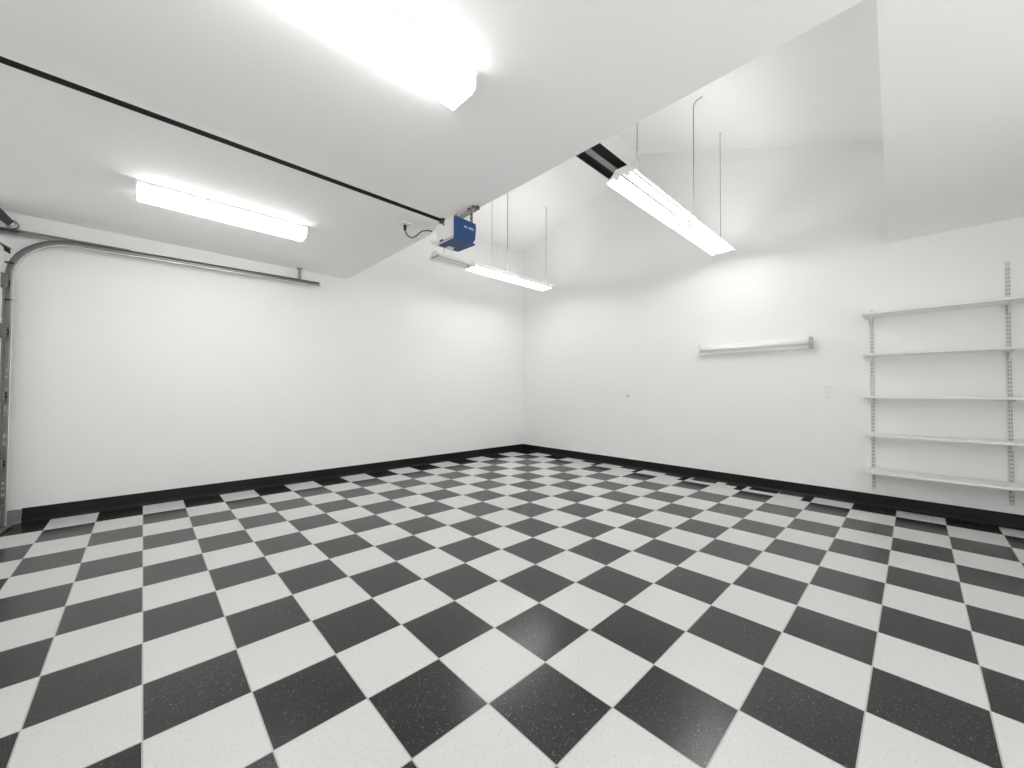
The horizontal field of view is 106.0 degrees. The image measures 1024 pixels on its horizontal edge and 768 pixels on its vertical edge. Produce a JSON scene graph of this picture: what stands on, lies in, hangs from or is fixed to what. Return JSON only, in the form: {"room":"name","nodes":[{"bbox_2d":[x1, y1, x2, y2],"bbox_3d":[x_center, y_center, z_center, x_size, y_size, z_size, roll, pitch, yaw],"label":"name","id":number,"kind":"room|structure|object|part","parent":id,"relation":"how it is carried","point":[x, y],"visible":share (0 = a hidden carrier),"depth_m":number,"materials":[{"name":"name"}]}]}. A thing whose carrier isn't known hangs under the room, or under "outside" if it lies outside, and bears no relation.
{"room":"garage","nodes":[
{"label":"garage","id":0,"kind":"room"},
{"bbox_2d":[0,211,523,517],"bbox_3d":[-1.934,-0.617,4.998,5.800,3.520,0.120,1,-2,-44],"label":"wall","id":1,"kind":"structure","parent":0,"point":[130,375],"depth_m":4.01,"materials":[{"name":"white paint"}]},
{"bbox_2d":[2,509,21,525],"bbox_3d":[-3.897,1.039,3.005,0.102,0.112,0.012,1,-2,-44],"label":"trim","id":2,"kind":"structure","parent":1,"relation":"attached to","point":[13,516],"depth_m":3.01,"materials":[{"name":"white paint"}]},
{"bbox_2d":[0,226,320,533],"bbox_3d":[-3.044,-0.110,3.638,2.312,2.439,0.300,1,-2,-44],"label":"door track","id":3,"kind":"object","parent":1,"relation":"attached to","point":[12,264],"visible":0.97,"depth_m":2.96,"materials":[{"name":"metal"}]},
{"bbox_2d":[21,444,522,523],"bbox_3d":[-1.829,1.085,4.977,5.622,0.116,0.020,1,-2,-44],"label":"baseboard","id":4,"kind":"structure","parent":1,"relation":"attached to","point":[53,511],"depth_m":3.94,"materials":[{"name":"black rubber"}]},
{"bbox_2d":[0,451,1023,767],"bbox_3d":[0.459,1.149,2.124,6.255,0.100,7.305,1,-2,-44],"label":"floor","id":5,"kind":"structure","parent":0,"point":[518,609],"depth_m":1.70,"materials":[{"name":"tile"}]},
{"bbox_2d":[0,0,1023,278],"bbox_3d":[0.323,-1.402,2.657,5.800,0.140,6.400,1,-2,-44],"label":"ceiling","id":6,"kind":"structure","parent":0,"point":[556,80],"depth_m":1.87,"materials":[{"name":"white paint"}]},
{"bbox_2d":[0,208,18,232],"bbox_3d":[-3.816,-1.246,2.902,0.134,0.192,0.040,1,-2,-44],"label":"pulley","id":7,"kind":"object","parent":6,"relation":"hanging from","point":[11,224],"visible":1,"depth_m":2.90,"materials":[{"name":"metal"}]},
{"bbox_2d":[135,179,307,241],"bbox_3d":[-2.162,-1.293,2.960,1.044,0.090,0.190,1,-2,-44],"label":"ceiling light","id":8,"kind":"object","parent":6,"relation":"attached to","point":[146,192],"visible":1,"depth_m":2.85,"materials":[{"name":"white plastic"}]},
{"bbox_2d":[0,56,479,251],"bbox_3d":[-1.429,-1.191,2.204,2.650,0.317,0.709,1,-2,-44],"label":"garage door opener","id":9,"kind":"object","parent":6,"relation":"hanging from","point":[455,233],"visible":1,"depth_m":2.28,"materials":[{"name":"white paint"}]},
{"bbox_3d":[-0.747,-1.228,3.054,0.411,0.163,0.040,-1,-1,41],"label":"power cord","id":10,"kind":"part","parent":9,"relation":"part of","materials":[{"name":"black rubber"}]},
{"bbox_2d":[275,0,477,110],"bbox_3d":[-0.622,-1.317,1.346,1.129,0.090,0.190,1,-2,-44],"label":"ceiling light","id":11,"kind":"object","parent":6,"relation":"attached to","point":[372,28],"visible":1,"depth_m":1.46,"materials":[{"name":"white plastic"}]},
{"bbox_2d":[398,221,411,227],"bbox_3d":[-0.887,-1.323,3.197,0.090,0.010,0.090,1,-2,-44],"label":"outlet","id":12,"kind":"object","parent":6,"relation":"attached to","point":[402,223],"visible":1,"depth_m":3.19,"materials":[{"name":"white plastic"}]},
{"bbox_2d":[463,0,882,255],"bbox_3d":[0.739,-2.336,4.174,3.134,1.790,4.803,1,-2,-44],"label":"vault","id":13,"kind":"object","parent":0,"point":[821,86],"visible":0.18,"depth_m":3.70,"materials":[{"name":"white paint"}]},
{"bbox_2d":[429,250,475,269],"bbox_3d":[-0.708,-2.084,4.663,0.536,1.252,0.224,1,-2,-44],"label":"light","id":14,"kind":"object","parent":13,"relation":"hanging from","point":[439,257],"visible":0.92,"depth_m":4.63,"materials":[{"name":"white metal"}]},
{"bbox_3d":[-0.903,-1.507,4.468,0.004,0.064,0.204,1,-2,-44],"label":"plate","id":15,"kind":"part","parent":14,"relation":"part of","materials":[{"name":"white metal"}]},
{"bbox_2d":[466,193,554,291],"bbox_3d":[0.031,-2.074,5.370,1.501,1.267,0.230,1,-2,-44],"label":"light","id":16,"kind":"object","parent":13,"relation":"hanging from","point":[492,272],"visible":0.79,"depth_m":5.28,"materials":[{"name":"white metal"}]},
{"bbox_2d":[576,143,626,178],"bbox_3d":[0.552,-3.086,4.619,2.754,0.234,0.289,1,-2,-44],"label":"window","id":17,"kind":"structure","parent":13,"relation":"attached to","point":[598,157],"depth_m":5.31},
{"bbox_2d":[607,122,697,227],"bbox_3d":[1.188,-2.130,3.174,1.096,1.304,0.250,1,-2,-44],"label":"light","id":18,"kind":"object","parent":13,"relation":"hanging from","point":[616,182],"visible":0.9,"depth_m":3.09,"materials":[{"name":"white metal"}]},
{"bbox_3d":[0.791,-1.531,2.785,0.004,0.064,0.230,1,-2,-44],"label":"plate","id":19,"kind":"part","parent":18,"relation":"part of","materials":[{"name":"white ceramic"}]},
{"bbox_3d":[1.580,-1.512,3.539,0.004,0.064,0.230,1,-2,-44],"label":"plate","id":20,"kind":"part","parent":18,"relation":"part of","materials":[{"name":"white plastic"}]},
{"bbox_2d":[672,96,735,255],"bbox_3d":[1.978,-2.111,3.929,1.081,1.304,0.240,1,-2,-44],"label":"light","id":21,"kind":"object","parent":13,"relation":"hanging from","point":[683,229],"visible":0.94,"depth_m":3.89,"materials":[{"name":"white metal"}]},
{"bbox_3d":[2.364,-1.494,4.289,0.004,0.064,0.220,1,-2,-44],"label":"plate","id":22,"kind":"part","parent":21,"relation":"part of","materials":[{"name":"white ceramic"}]},
{"bbox_2d":[523,142,1023,514],"bbox_3d":[2.461,-1.028,4.696,0.120,4.371,6.400,1,-2,-44],"label":"wall","id":23,"kind":"structure","parent":0,"point":[631,305],"depth_m":4.17,"materials":[{"name":"white paint"}]},
{"bbox_2d":[603,140,632,163],"bbox_3d":[0.571,-3.146,4.370,3.114,0.030,0.034,1,-2,-44],"label":"trim","id":24,"kind":"structure","parent":23,"relation":"attached to","point":[604,141],"depth_m":5.18,"materials":[{"name":"white paint"}]},
{"bbox_2d":[610,137,635,159],"bbox_3d":[0.609,-3.182,4.330,3.114,0.024,0.026,1,-2,-44],"label":"trim","id":25,"kind":"structure","parent":23,"relation":"attached to","point":[611,138],"depth_m":5.16,"materials":[{"name":"white paint"}]},
{"bbox_2d":[626,390,629,397],"bbox_3d":[1.634,0.143,5.439,0.009,0.120,0.072,1,-2,-44],"label":"wall outlet","id":26,"kind":"object","parent":23,"relation":"attached to","point":[627,391],"visible":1,"depth_m":5.43,"materials":[{"name":"white plastic"}]},
{"bbox_2d":[698,336,812,355],"bbox_3d":[2.667,-0.414,4.313,0.092,0.118,1.104,1,-2,-44],"label":"wall light","id":27,"kind":"object","parent":23,"relation":"attached to","point":[806,343],"visible":1,"depth_m":4.24,"materials":[{"name":"white metal"}]},
{"bbox_2d":[523,444,1023,530],"bbox_3d":[2.400,1.098,4.607,0.020,0.116,6.400,1,-2,-44],"label":"baseboard","id":28,"kind":"structure","parent":23,"relation":"attached to","point":[980,516],"depth_m":3.87,"materials":[{"name":"black rubber"}]},
{"bbox_2d":[823,386,832,397],"bbox_3d":[3.153,0.077,3.847,0.016,0.124,0.072,1,-2,-44],"label":"light switch","id":29,"kind":"object","parent":23,"relation":"attached to","point":[827,390],"visible":1,"depth_m":3.85,"materials":[{"name":"white plastic"}]},
{"bbox_2d":[870,310,875,489],"bbox_3d":[3.377,0.145,3.610,0.017,1.677,0.025,1,-2,-44],"label":"shelf standard","id":30,"kind":"object","parent":23,"relation":"attached to","point":[872,326],"visible":0.81,"depth_m":3.60,"materials":[{"name":"white metal"}]},
{"bbox_2d":[861,295,1023,325],"bbox_3d":[3.731,-0.602,3.047,0.276,0.091,1.420,1,-2,-44],"label":"wall shelf","id":31,"kind":"object","parent":30,"relation":"attached to","point":[1009,301],"visible":1,"depth_m":3.15,"materials":[{"name":"white plastic"}]},
{"bbox_2d":[862,346,1023,364],"bbox_3d":[3.729,-0.233,3.040,0.276,0.088,1.420,1,-2,-44],"label":"wall shelf","id":32,"kind":"object","parent":30,"relation":"attached to","point":[1011,349],"visible":1,"depth_m":3.14,"materials":[{"name":"white plastic"}]},
{"bbox_2d":[863,467,1023,493],"bbox_3d":[3.724,0.815,3.020,0.276,0.089,1.420,1,-2,-44],"label":"wall shelf","id":33,"kind":"object","parent":30,"relation":"attached to","point":[1014,487],"visible":1,"depth_m":3.14,"materials":[{"name":"white plastic"}]},
{"bbox_2d":[1005,261,1014,505],"bbox_3d":[3.925,-0.008,3.040,0.017,1.927,0.025,1,-2,-44],"label":"shelf standard","id":34,"kind":"object","parent":23,"relation":"attached to","point":[1007,263],"visible":0.8,"depth_m":3.04,"materials":[{"name":"white metal"}]},
{"bbox_2d":[862,396,1023,407],"bbox_3d":[3.727,0.147,3.032,0.276,0.087,1.420,1,-2,-44],"label":"wall shelf","id":35,"kind":"object","parent":34,"relation":"attached to","point":[1012,400],"visible":1,"depth_m":3.07,"materials":[{"name":"white plastic"}]},
{"bbox_2d":[863,432,1023,451],"bbox_3d":[3.725,0.486,3.026,0.276,0.087,1.420,1,-2,-44],"label":"wall shelf","id":36,"kind":"object","parent":34,"relation":"attached to","point":[1013,444],"visible":1,"depth_m":3.13,"materials":[{"name":"white plastic"}]},
{"bbox_3d":[-2.265,-0.155,1.028,0.150,2.441,5.150,1,-2,-44],"label":"wall","id":37,"kind":"structure","parent":0,"visible":0},
{"bbox_2d":[0,244,10,520],"bbox_3d":[-2.200,-0.001,1.169,0.089,2.114,4.867,1,-2,-44],"label":"door","id":38,"kind":"structure","parent":37,"relation":"in","point":[4,279],"depth_m":2.87,"materials":[{"name":"white metal"}]},
{"bbox_3d":[-2.196,-0.266,1.143,0.048,0.524,4.818,1,-2,-44],"label":"panel","id":39,"kind":"part","parent":38,"relation":"part of","materials":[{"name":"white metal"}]},
{"bbox_3d":[-2.194,-0.796,1.153,0.048,0.524,4.818,1,-2,-44],"label":"panel","id":40,"kind":"part","parent":38,"relation":"part of","materials":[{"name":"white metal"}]},
{"bbox_2d":[0,242,11,253],"bbox_3d":[-3.852,-1.047,2.907,0.103,0.109,0.024,1,-2,-44],"label":"bracket","id":41,"kind":"object","parent":38,"relation":"attached to","point":[6,248],"visible":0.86,"depth_m":2.92,"materials":[{"name":"grey metal"}]},
{"bbox_3d":[-3.851,-1.038,2.908,0.088,0.089,0.010,1,-2,-44],"label":"ribbed plate","id":42,"kind":"part","parent":41,"relation":"part of","materials":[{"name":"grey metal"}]}
]}

